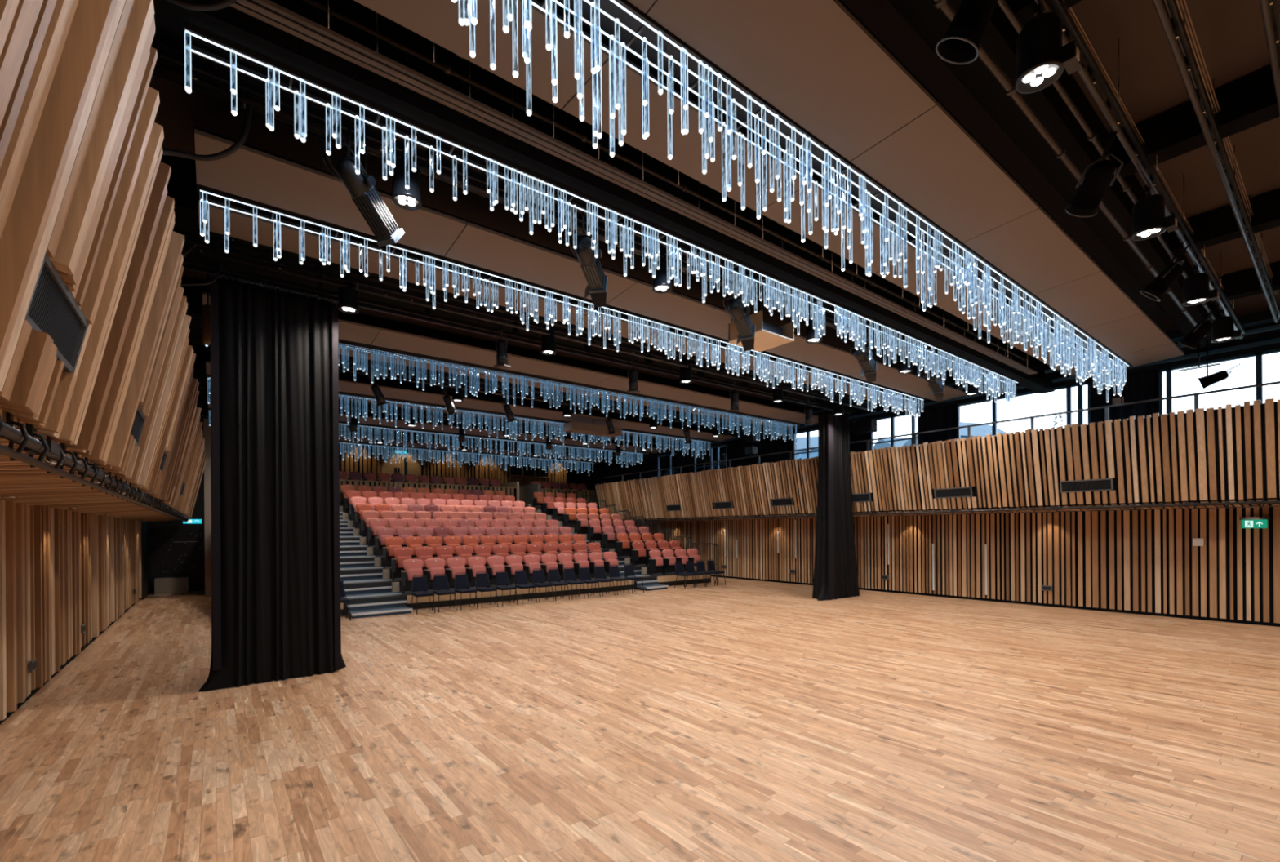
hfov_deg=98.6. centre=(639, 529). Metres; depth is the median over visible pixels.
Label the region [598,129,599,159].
wire
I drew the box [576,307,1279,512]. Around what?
wall
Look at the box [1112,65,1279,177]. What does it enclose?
ceiling beam
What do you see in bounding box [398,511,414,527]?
seat
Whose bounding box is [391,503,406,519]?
seat
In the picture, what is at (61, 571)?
wall
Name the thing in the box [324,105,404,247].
spotlight
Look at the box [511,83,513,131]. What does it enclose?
wire
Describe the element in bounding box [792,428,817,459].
window
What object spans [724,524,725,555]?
light slot
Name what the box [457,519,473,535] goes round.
seat
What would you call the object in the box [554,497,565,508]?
seat
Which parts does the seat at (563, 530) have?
backrest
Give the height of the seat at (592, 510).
0.880 m
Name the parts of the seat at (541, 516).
backrest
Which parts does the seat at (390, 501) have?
backrest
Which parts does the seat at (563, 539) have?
backrest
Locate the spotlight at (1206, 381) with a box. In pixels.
[1197,340,1239,389]
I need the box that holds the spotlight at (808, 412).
[804,384,813,425]
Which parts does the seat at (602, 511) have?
backrest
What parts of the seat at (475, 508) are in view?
backrest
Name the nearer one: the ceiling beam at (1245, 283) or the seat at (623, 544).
the ceiling beam at (1245, 283)
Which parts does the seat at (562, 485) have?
backrest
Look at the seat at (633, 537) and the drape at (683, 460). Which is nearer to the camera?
the seat at (633, 537)
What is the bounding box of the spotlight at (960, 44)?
[935,0,997,64]
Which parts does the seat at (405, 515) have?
backrest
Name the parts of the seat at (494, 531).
backrest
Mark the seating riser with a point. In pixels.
(669, 578)
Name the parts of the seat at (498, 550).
backrest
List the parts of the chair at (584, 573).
backrest, frame, seat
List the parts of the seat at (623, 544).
backrest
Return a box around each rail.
[0,411,188,521]
[548,0,1123,365]
[573,489,583,498]
[582,494,594,508]
[594,499,605,511]
[605,504,617,511]
[617,510,630,526]
[623,497,1279,522]
[630,515,644,527]
[644,522,658,540]
[653,317,1279,453]
[658,528,674,547]
[674,536,691,551]
[691,542,718,582]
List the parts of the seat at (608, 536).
backrest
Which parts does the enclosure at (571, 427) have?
casing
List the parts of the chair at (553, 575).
backrest, frame, seat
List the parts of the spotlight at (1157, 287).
drop rod, drop rod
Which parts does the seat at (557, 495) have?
backrest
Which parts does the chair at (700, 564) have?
backrest, seat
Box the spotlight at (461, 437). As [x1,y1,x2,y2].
[457,415,466,441]
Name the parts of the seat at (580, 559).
backrest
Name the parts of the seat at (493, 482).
backrest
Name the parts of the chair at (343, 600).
backrest, seat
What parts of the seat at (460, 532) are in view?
backrest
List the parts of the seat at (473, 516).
backrest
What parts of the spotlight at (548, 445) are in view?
colour frame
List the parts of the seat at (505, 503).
backrest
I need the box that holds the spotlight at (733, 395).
[729,365,739,411]
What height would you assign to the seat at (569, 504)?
0.880 m
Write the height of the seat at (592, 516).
0.880 m
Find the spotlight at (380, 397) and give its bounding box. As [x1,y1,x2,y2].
[363,358,389,406]
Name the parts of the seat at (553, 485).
backrest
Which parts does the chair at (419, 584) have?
backrest, frame, seat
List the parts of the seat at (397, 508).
backrest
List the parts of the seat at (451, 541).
backrest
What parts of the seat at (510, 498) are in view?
backrest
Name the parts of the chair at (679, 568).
backrest, seat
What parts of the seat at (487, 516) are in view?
backrest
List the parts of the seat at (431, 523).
backrest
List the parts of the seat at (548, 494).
backrest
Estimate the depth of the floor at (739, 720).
5.28 m
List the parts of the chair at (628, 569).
backrest, seat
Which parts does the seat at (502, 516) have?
backrest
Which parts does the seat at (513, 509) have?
backrest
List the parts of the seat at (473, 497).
backrest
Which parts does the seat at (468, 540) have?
backrest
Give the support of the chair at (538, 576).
on the floor at (739, 720)
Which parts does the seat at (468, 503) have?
backrest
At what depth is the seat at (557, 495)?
27.11 m
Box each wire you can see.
[327,0,328,28]
[376,12,377,67]
[469,61,470,111]
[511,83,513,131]
[552,104,554,137]
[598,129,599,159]
[642,151,643,180]
[734,200,735,225]
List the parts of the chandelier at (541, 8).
rod, rod, rod, rod, rod, rod, rod, rod, rod, rod, rod, rod, rod, rod, rod, rod, rod, rod, rod, rod, rod, rod, rod, rod, rod, rod, rod, rod, rod, rod, rod, rod, rod, rod, rod, rod, rod, rod, rod, rod, rod, rod, rod, rod, rod, rod, rod, rod, rod, rod, rod, rod, rod, rod, rod, rod, rod, rod, rod, rod, rod, rod, rod, rod, rod, rod, rod, rod, rod, rod, rod, rod, rod, rod, rod, rod, rod, rod, rod, rod, rod, rod, rod, rod, rod, rod, rod, rod, rod, rod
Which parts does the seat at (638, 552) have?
backrest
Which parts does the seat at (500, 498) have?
backrest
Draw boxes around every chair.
[340,579,351,621]
[410,574,435,614]
[431,573,457,613]
[453,573,478,610]
[474,571,497,608]
[494,570,518,606]
[513,569,537,604]
[531,568,554,602]
[546,567,569,599]
[562,566,585,599]
[578,565,600,598]
[593,564,615,596]
[608,564,629,595]
[622,563,644,592]
[674,560,694,589]
[685,560,705,587]
[696,560,715,586]
[706,559,725,586]
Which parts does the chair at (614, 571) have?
backrest, frame, seat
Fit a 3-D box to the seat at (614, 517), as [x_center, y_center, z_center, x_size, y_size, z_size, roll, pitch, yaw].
[-0.956,-0.249,24.299,0.565,0.880,0.452,0,0,-38]
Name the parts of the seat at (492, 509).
backrest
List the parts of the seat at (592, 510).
backrest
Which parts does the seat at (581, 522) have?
backrest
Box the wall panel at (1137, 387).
[1091,371,1155,423]
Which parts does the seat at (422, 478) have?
backrest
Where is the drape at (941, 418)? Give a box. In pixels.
[919,405,954,444]
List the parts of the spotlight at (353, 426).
colour frame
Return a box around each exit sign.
[182,519,201,523]
[395,449,406,453]
[1239,516,1270,528]
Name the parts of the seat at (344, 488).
backrest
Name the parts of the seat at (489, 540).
backrest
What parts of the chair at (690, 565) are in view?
backrest, seat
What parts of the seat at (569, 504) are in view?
backrest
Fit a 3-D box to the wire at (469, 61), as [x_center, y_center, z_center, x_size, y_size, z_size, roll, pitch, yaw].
[-1.426,-3.914,4.609,0.008,0.850,0.007,0,0,-38]
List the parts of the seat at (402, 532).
backrest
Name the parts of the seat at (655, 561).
backrest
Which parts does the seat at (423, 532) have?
backrest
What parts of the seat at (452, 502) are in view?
backrest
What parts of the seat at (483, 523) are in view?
backrest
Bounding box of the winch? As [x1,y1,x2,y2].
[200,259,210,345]
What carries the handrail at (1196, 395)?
attached to the wall at (1229, 452)
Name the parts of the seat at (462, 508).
backrest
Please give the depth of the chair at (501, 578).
14.93 m
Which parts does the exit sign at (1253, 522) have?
sign plate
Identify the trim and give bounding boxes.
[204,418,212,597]
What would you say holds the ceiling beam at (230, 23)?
attached to the ceiling at (1231, 37)
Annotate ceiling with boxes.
[148,0,1279,455]
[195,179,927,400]
[611,497,1279,522]
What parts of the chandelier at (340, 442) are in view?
led rail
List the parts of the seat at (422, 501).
backrest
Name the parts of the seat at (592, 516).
backrest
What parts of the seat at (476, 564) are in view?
backrest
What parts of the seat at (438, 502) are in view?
backrest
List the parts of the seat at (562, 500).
backrest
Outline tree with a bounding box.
[1052,414,1063,427]
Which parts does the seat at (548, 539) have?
backrest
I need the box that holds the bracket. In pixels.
[1178,342,1220,371]
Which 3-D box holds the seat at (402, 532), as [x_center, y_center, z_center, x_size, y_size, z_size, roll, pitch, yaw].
[-7.220,0.370,16.974,0.565,0.880,0.452,0,0,-38]
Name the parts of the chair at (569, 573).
backrest, frame, seat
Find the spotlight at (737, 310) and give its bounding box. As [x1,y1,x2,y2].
[723,266,755,351]
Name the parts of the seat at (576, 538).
backrest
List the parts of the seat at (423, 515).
backrest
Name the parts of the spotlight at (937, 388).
drop rod, plate, barn door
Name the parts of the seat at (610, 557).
backrest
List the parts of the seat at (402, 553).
backrest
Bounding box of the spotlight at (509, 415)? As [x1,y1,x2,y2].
[498,381,516,422]
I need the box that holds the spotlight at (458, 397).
[452,373,463,402]
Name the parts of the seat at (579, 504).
backrest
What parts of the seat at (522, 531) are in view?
backrest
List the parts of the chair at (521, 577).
backrest, frame, seat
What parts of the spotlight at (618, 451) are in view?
colour frame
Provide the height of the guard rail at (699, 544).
1.452 m
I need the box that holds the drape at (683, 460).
[676,450,692,474]
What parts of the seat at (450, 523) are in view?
backrest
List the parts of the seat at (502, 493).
backrest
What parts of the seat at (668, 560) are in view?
backrest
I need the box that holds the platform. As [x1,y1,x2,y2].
[154,576,189,595]
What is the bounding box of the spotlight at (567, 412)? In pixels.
[562,392,572,417]
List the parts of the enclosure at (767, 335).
panel, panel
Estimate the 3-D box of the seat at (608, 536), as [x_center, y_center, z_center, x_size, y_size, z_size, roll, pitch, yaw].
[-1.176,0.323,21.647,0.565,0.880,0.452,0,0,-38]
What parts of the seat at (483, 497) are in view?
backrest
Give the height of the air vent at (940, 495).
0.263 m
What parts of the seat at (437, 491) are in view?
backrest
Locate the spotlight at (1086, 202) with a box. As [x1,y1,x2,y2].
[1065,130,1124,217]
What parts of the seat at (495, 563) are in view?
backrest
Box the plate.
[1112,396,1124,404]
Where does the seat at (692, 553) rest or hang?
on the seating riser
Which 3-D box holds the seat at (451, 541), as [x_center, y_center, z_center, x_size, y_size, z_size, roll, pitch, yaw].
[-5.716,0.643,16.896,0.565,0.880,0.452,0,0,-38]
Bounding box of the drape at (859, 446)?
[848,422,867,453]
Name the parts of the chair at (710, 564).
backrest, seat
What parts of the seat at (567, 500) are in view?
backrest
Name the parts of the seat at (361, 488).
backrest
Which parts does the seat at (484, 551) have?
backrest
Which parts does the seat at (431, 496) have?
backrest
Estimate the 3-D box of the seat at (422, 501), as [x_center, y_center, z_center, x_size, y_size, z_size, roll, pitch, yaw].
[-8.274,-0.762,21.121,0.565,0.880,0.452,0,0,-38]
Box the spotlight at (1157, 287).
[1139,242,1189,301]
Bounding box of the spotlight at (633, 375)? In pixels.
[626,339,639,393]
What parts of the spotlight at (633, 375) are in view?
colour frame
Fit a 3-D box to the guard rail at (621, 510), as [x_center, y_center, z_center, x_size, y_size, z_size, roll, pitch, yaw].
[-0.719,-0.332,24.728,0.044,1.042,0.964,0,0,-38]
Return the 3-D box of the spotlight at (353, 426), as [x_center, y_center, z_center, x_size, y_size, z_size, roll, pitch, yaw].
[-7.879,-3.186,15.221,0.214,1.008,0.610,0,0,-11]
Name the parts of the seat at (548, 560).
backrest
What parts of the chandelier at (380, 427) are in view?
led rail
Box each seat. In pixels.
[339,471,347,479]
[339,484,355,506]
[343,490,360,512]
[347,471,362,479]
[349,496,366,519]
[355,503,372,528]
[356,484,371,497]
[360,510,379,537]
[361,490,377,503]
[362,472,376,480]
[367,497,383,511]
[367,518,386,546]
[372,485,386,497]
[373,503,390,519]
[374,527,394,556]
[376,473,390,481]
[377,491,392,503]
[380,511,397,527]
[382,537,403,568]
[384,497,399,511]
[387,486,401,497]
[387,518,405,537]
[390,473,404,482]
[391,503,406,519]
[391,546,413,580]
[393,492,408,504]
[395,527,413,546]
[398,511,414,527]
[400,497,415,511]
[400,559,423,593]
[402,486,415,497]
[404,474,417,482]
[404,536,423,558]
[406,518,422,536]
[408,492,422,504]
[408,504,422,519]
[413,546,433,569]
[414,527,432,546]
[415,511,431,527]
[416,497,431,511]
[417,475,430,483]
[417,487,430,497]
[423,493,437,504]
[423,504,439,519]
[423,536,442,557]
[423,558,444,591]
[424,519,440,536]
[430,475,442,484]
[431,488,443,498]
[431,498,445,511]
[432,511,447,527]
[433,527,450,546]
[434,546,453,568]
[438,493,451,505]
[440,505,453,519]
[441,519,457,536]
[442,476,454,484]
[443,536,461,556]
[444,488,456,498]
[445,498,459,511]
[445,557,466,590]
[448,511,462,527]
[451,527,467,546]
[452,493,464,505]
[453,546,472,568]
[454,476,466,484]
[454,505,468,519]
[457,488,469,499]
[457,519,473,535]
[460,499,473,511]
[461,535,479,555]
[463,511,478,527]
[465,494,477,506]
[466,477,477,485]
[466,556,485,588]
[468,526,484,545]
[469,505,482,519]
[470,489,481,499]
[472,545,491,566]
[474,499,486,512]
[474,519,488,535]
[477,478,488,485]
[478,494,490,506]
[479,511,493,527]
[479,535,495,555]
[482,489,493,500]
[483,506,496,519]
[484,526,499,545]
[485,555,505,580]
[487,500,499,512]
[488,479,499,486]
[488,519,503,535]
[491,495,502,506]
[491,544,508,565]
[493,512,506,527]
[494,490,506,501]
[496,535,512,554]
[497,506,510,519]
[500,500,512,512]
[500,526,515,544]
[503,495,515,506]
[504,519,518,535]
[504,555,523,586]
[507,512,520,527]
[508,544,525,564]
[510,506,522,519]
[512,534,528,553]
[513,501,524,513]
[515,526,530,543]
[518,519,532,534]
[520,512,533,527]
[523,506,535,519]
[523,554,540,584]
[525,543,542,564]
[528,534,543,552]
[529,526,544,543]
[530,480,540,484]
[532,519,546,534]
[533,492,544,507]
[533,512,546,526]
[540,481,550,488]
[540,553,557,583]
[542,497,554,513]
[542,534,558,552]
[542,543,558,564]
[544,492,555,502]
[544,526,559,543]
[545,519,559,534]
[550,482,559,488]
[552,502,564,519]
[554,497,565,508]
[555,493,565,503]
[556,553,573,582]
[557,534,573,552]
[557,543,573,563]
[558,526,572,542]
[559,482,568,489]
[564,502,576,514]
[564,507,576,526]
[565,493,576,502]
[565,497,576,508]
[568,483,577,489]
[571,534,586,551]
[572,542,587,562]
[573,552,589,581]
[575,513,588,534]
[576,497,586,508]
[576,502,587,514]
[576,507,587,519]
[577,483,586,490]
[586,502,598,514]
[586,542,601,561]
[587,507,599,520]
[587,513,599,528]
[588,520,600,541]
[588,551,604,579]
[599,508,608,520]
[600,513,611,533]
[600,520,613,536]
[601,526,614,549]
[603,551,618,578]
[611,514,622,526]
[613,520,624,541]
[614,526,626,548]
[616,533,630,557]
[624,520,635,533]
[626,526,638,541]
[628,533,641,556]
[631,541,645,565]
[638,526,650,541]
[641,533,653,549]
[644,541,657,564]
[648,550,663,575]
[653,533,665,548]
[657,541,670,557]
[662,549,675,574]
[669,540,682,557]
[674,548,688,573]
[686,548,700,573]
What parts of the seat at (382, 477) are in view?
backrest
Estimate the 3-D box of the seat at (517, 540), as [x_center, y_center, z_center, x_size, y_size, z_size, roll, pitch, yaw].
[-3.913,0.629,18.291,0.565,0.880,0.452,0,0,-38]
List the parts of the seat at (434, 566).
backrest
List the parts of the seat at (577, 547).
backrest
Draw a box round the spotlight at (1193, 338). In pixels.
[1177,303,1220,349]
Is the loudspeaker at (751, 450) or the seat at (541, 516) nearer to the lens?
the loudspeaker at (751, 450)
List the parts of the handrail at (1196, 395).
post, post, post, post, post, post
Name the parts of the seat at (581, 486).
backrest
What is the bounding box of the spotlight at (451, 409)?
[436,370,457,415]
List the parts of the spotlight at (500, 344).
colour frame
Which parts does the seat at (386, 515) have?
backrest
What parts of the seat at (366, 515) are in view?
backrest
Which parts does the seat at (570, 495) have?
backrest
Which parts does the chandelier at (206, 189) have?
rod, rod, rod, rod, rod, rod, rod, rod, rod, rod, rod, rod, rod, rod, rod, rod, rod, rod, rod, rod, rod, rod, rod, rod, rod, rod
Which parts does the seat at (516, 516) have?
backrest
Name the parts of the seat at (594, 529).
backrest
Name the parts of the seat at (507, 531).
backrest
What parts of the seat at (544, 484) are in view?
backrest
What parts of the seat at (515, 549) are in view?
backrest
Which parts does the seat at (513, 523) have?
backrest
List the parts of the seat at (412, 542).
backrest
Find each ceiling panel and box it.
[193,125,964,401]
[201,289,817,424]
[205,360,735,441]
[206,377,713,443]
[207,398,665,453]
[208,411,648,454]
[337,343,799,428]
[338,434,612,462]
[338,442,599,463]
[627,0,1184,366]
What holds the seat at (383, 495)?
on the seating riser
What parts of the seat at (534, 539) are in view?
backrest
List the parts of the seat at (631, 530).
backrest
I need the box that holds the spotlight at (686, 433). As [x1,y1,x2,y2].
[682,412,692,444]
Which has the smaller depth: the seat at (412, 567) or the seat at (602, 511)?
the seat at (412, 567)
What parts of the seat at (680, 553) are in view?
backrest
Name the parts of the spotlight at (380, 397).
drop rod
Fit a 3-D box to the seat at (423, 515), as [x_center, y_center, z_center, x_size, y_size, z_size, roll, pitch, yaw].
[-7.521,-0.198,19.222,0.565,0.880,0.452,0,0,-38]
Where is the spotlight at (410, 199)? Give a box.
[391,131,422,210]
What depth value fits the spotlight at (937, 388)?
11.05 m
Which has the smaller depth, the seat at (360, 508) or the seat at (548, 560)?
the seat at (548, 560)
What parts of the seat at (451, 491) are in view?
backrest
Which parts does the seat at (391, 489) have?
backrest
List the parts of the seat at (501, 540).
backrest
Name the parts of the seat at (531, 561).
backrest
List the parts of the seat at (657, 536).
backrest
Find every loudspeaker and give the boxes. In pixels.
[742,423,759,455]
[852,416,876,434]
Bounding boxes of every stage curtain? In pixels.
[198,278,346,692]
[812,411,859,600]
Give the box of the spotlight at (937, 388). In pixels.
[920,346,945,400]
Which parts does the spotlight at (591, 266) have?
drop rod, barn door, knob, plate, barn door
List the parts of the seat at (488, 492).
backrest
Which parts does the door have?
wall plate, vision panel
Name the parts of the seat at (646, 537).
backrest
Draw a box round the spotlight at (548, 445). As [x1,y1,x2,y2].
[545,426,551,449]
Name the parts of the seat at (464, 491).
backrest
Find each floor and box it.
[0,576,1279,861]
[341,501,599,514]
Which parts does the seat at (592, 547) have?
backrest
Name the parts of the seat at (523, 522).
backrest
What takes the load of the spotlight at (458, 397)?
hanging from the bar at (196, 342)
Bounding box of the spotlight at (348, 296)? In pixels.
[337,266,359,314]
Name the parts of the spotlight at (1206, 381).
drop rod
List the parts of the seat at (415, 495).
backrest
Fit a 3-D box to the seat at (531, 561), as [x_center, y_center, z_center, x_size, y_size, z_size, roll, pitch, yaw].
[-3.160,1.193,16.392,0.565,0.880,0.452,0,0,-38]
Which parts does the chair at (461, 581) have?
backrest, frame, seat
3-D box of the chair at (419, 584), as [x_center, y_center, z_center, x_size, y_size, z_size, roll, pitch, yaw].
[-5.335,1.592,13.503,0.460,0.903,0.569,0,0,-37]
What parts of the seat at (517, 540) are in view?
backrest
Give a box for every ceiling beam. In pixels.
[151,23,1018,389]
[153,0,1054,393]
[160,155,905,414]
[180,276,804,431]
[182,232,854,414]
[188,342,724,444]
[196,388,662,454]
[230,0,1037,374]
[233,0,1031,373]
[888,0,1225,351]
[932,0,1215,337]
[1009,0,1081,26]
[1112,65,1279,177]
[1168,188,1279,255]
[1206,261,1279,306]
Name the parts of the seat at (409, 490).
backrest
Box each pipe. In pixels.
[153,64,969,379]
[302,0,1039,361]
[1176,0,1278,294]
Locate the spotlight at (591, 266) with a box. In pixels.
[568,202,607,307]
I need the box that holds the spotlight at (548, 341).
[541,317,555,355]
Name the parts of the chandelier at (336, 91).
rod, rod, rod, rod, rod, rod, rod, rod, rod, rod, rod, rod, rod, rod, rod, rod, rod, rod, rod, rod, rod, rod, rod, rod, rod, rod, rod, rod, rod, rod, rod, rod, rod, rod, rod, rod, rod, rod, rod, rod, rod, rod, rod, rod, rod, rod, rod, rod, rod, rod, rod, rod, rod, rod, rod, rod, rod, rod, rod, rod, rod, rod, rod, rod, rod, rod, rod, rod, rod, rod, rod, rod, rod, rod, rod, rod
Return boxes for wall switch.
[1192,538,1203,546]
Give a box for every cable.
[162,102,252,160]
[167,0,236,10]
[180,262,223,285]
[182,239,210,257]
[316,133,367,179]
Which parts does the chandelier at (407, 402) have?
rod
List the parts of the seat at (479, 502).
backrest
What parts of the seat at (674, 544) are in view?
backrest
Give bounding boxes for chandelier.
[183,20,1019,407]
[199,184,924,420]
[204,338,801,444]
[206,373,711,458]
[208,408,648,465]
[338,431,595,475]
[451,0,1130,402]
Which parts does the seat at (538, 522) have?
backrest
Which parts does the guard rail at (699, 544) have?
rail, post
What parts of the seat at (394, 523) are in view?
backrest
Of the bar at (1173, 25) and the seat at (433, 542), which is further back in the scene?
the seat at (433, 542)
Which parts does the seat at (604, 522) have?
backrest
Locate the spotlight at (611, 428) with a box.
[603,398,616,434]
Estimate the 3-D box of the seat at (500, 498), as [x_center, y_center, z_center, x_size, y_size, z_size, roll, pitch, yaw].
[-6.170,-1.063,23.988,0.565,0.880,0.452,0,0,-38]
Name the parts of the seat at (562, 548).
backrest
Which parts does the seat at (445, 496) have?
backrest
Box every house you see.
[795,435,818,459]
[873,437,907,448]
[902,422,1008,446]
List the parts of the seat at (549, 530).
backrest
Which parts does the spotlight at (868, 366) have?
drop rod, plate, barn door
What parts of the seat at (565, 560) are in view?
backrest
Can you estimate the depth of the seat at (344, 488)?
21.28 m
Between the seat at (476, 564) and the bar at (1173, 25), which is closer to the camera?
the bar at (1173, 25)
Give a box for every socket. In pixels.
[29,658,36,672]
[80,624,85,633]
[789,568,795,573]
[881,574,888,579]
[1041,585,1052,591]
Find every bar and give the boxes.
[160,35,992,385]
[179,227,876,412]
[191,334,756,432]
[197,381,682,447]
[200,409,627,457]
[1034,0,1244,338]
[1152,0,1279,322]
[1259,0,1279,115]
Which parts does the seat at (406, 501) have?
backrest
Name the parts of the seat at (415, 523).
backrest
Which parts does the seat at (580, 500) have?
backrest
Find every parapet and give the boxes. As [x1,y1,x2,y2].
[339,479,516,501]
[541,488,598,506]
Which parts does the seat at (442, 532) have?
backrest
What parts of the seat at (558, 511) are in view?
backrest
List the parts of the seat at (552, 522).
backrest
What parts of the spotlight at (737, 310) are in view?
drop rod, barn door, knob, barn door, plate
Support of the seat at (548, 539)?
on the seating riser
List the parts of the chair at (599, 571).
backrest, frame, seat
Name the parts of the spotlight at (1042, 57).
gear plate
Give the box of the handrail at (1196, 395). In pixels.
[602,381,1279,480]
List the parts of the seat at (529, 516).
backrest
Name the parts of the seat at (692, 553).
backrest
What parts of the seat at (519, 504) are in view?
backrest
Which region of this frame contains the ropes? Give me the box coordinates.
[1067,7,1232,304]
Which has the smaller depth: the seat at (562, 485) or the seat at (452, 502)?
the seat at (452, 502)
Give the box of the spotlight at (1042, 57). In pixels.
[1015,2,1082,93]
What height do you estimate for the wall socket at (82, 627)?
0.130 m
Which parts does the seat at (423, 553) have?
backrest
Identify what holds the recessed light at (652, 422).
hanging from the bar at (196, 342)
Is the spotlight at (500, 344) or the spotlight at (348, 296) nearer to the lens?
the spotlight at (348, 296)
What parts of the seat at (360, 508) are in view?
backrest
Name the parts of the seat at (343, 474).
backrest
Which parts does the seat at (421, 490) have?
backrest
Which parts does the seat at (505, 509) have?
backrest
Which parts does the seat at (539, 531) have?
backrest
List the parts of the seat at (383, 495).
backrest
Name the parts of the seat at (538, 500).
backrest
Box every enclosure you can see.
[563,410,622,437]
[728,285,794,351]
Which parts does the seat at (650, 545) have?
backrest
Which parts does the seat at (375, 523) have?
backrest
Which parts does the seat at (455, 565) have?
backrest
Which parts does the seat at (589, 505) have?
backrest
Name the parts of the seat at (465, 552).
backrest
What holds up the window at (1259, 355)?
in the wall at (650, 462)
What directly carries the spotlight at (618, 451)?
hanging from the bar at (340, 403)
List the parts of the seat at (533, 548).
backrest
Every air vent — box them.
[24,252,88,373]
[129,405,146,445]
[159,449,167,471]
[179,481,185,495]
[666,504,681,511]
[713,501,733,509]
[770,497,793,506]
[851,493,871,502]
[933,486,973,498]
[1059,478,1113,493]
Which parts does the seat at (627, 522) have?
backrest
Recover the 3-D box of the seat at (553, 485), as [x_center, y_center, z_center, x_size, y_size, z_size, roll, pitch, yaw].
[-4.397,-2.056,28.879,0.565,0.880,0.452,0,0,-38]
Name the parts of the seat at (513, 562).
backrest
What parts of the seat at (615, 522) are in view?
backrest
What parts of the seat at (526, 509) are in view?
backrest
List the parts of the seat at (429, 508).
backrest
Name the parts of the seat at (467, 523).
backrest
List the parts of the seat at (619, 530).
backrest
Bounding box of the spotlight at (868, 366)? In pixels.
[849,318,877,382]
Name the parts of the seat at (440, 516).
backrest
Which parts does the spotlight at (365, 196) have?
drop rod, knob, plate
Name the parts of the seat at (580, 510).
backrest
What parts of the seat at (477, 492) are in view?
backrest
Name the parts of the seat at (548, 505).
backrest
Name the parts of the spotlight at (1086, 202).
drop rod, drop rod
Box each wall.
[0,0,206,517]
[0,499,142,724]
[139,471,204,599]
[201,423,577,488]
[499,481,541,510]
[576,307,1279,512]
[595,398,1279,519]
[623,505,1279,626]
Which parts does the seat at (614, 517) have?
backrest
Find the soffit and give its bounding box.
[0,408,189,521]
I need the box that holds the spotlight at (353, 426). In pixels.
[347,402,359,431]
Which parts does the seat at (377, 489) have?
backrest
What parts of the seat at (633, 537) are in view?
backrest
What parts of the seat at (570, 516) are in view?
backrest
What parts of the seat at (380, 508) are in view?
backrest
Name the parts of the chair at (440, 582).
backrest, frame, seat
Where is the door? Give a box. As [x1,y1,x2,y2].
[381,450,421,482]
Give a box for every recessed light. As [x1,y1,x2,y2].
[0,496,17,497]
[375,429,383,444]
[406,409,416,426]
[461,440,467,450]
[502,422,511,436]
[532,446,538,456]
[581,434,588,444]
[586,449,592,461]
[640,440,647,450]
[648,407,657,428]
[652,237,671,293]
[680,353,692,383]
[711,425,719,437]
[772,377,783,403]
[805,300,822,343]
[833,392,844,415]
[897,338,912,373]
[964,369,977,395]
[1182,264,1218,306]
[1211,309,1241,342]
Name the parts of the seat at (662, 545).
backrest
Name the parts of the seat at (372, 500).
backrest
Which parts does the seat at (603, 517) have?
backrest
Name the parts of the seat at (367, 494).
backrest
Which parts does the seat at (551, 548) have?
backrest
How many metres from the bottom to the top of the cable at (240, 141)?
0.831 m
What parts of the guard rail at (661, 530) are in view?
rail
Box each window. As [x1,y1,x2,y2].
[508,459,549,478]
[657,452,678,477]
[693,444,726,472]
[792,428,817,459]
[870,410,919,450]
[956,381,1090,438]
[1159,348,1279,416]
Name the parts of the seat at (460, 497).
backrest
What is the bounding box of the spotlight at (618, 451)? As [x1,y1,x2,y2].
[614,437,622,456]
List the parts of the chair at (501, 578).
backrest, frame, seat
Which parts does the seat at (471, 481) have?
backrest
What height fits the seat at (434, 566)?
0.880 m
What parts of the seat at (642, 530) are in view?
backrest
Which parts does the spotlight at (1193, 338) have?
drop rod, drop rod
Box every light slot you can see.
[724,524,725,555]
[777,531,778,553]
[795,520,796,558]
[887,524,889,564]
[932,543,934,590]
[984,544,987,595]
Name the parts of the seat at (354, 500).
backrest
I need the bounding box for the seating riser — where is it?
[339,504,711,616]
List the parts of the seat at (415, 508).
backrest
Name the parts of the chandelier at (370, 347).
rod, rod, rod, rod, rod, led rail, frame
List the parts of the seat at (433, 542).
backrest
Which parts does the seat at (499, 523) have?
backrest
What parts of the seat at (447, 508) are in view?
backrest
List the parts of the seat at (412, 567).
backrest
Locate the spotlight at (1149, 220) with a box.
[1131,185,1177,240]
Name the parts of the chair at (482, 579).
backrest, frame, seat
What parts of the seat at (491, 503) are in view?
backrest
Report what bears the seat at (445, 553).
on the seating riser
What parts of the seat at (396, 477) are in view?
backrest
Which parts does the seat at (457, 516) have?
backrest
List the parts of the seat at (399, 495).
backrest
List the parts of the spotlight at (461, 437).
colour frame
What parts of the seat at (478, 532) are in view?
backrest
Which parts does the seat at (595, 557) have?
backrest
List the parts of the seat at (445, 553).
backrest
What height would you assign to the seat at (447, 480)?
0.880 m
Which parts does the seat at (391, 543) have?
backrest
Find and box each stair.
[339,511,413,618]
[534,511,668,591]
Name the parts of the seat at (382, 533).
backrest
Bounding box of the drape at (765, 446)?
[726,434,790,467]
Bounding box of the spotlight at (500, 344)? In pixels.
[493,306,511,368]
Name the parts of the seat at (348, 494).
backrest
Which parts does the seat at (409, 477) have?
backrest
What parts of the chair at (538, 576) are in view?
backrest, frame, seat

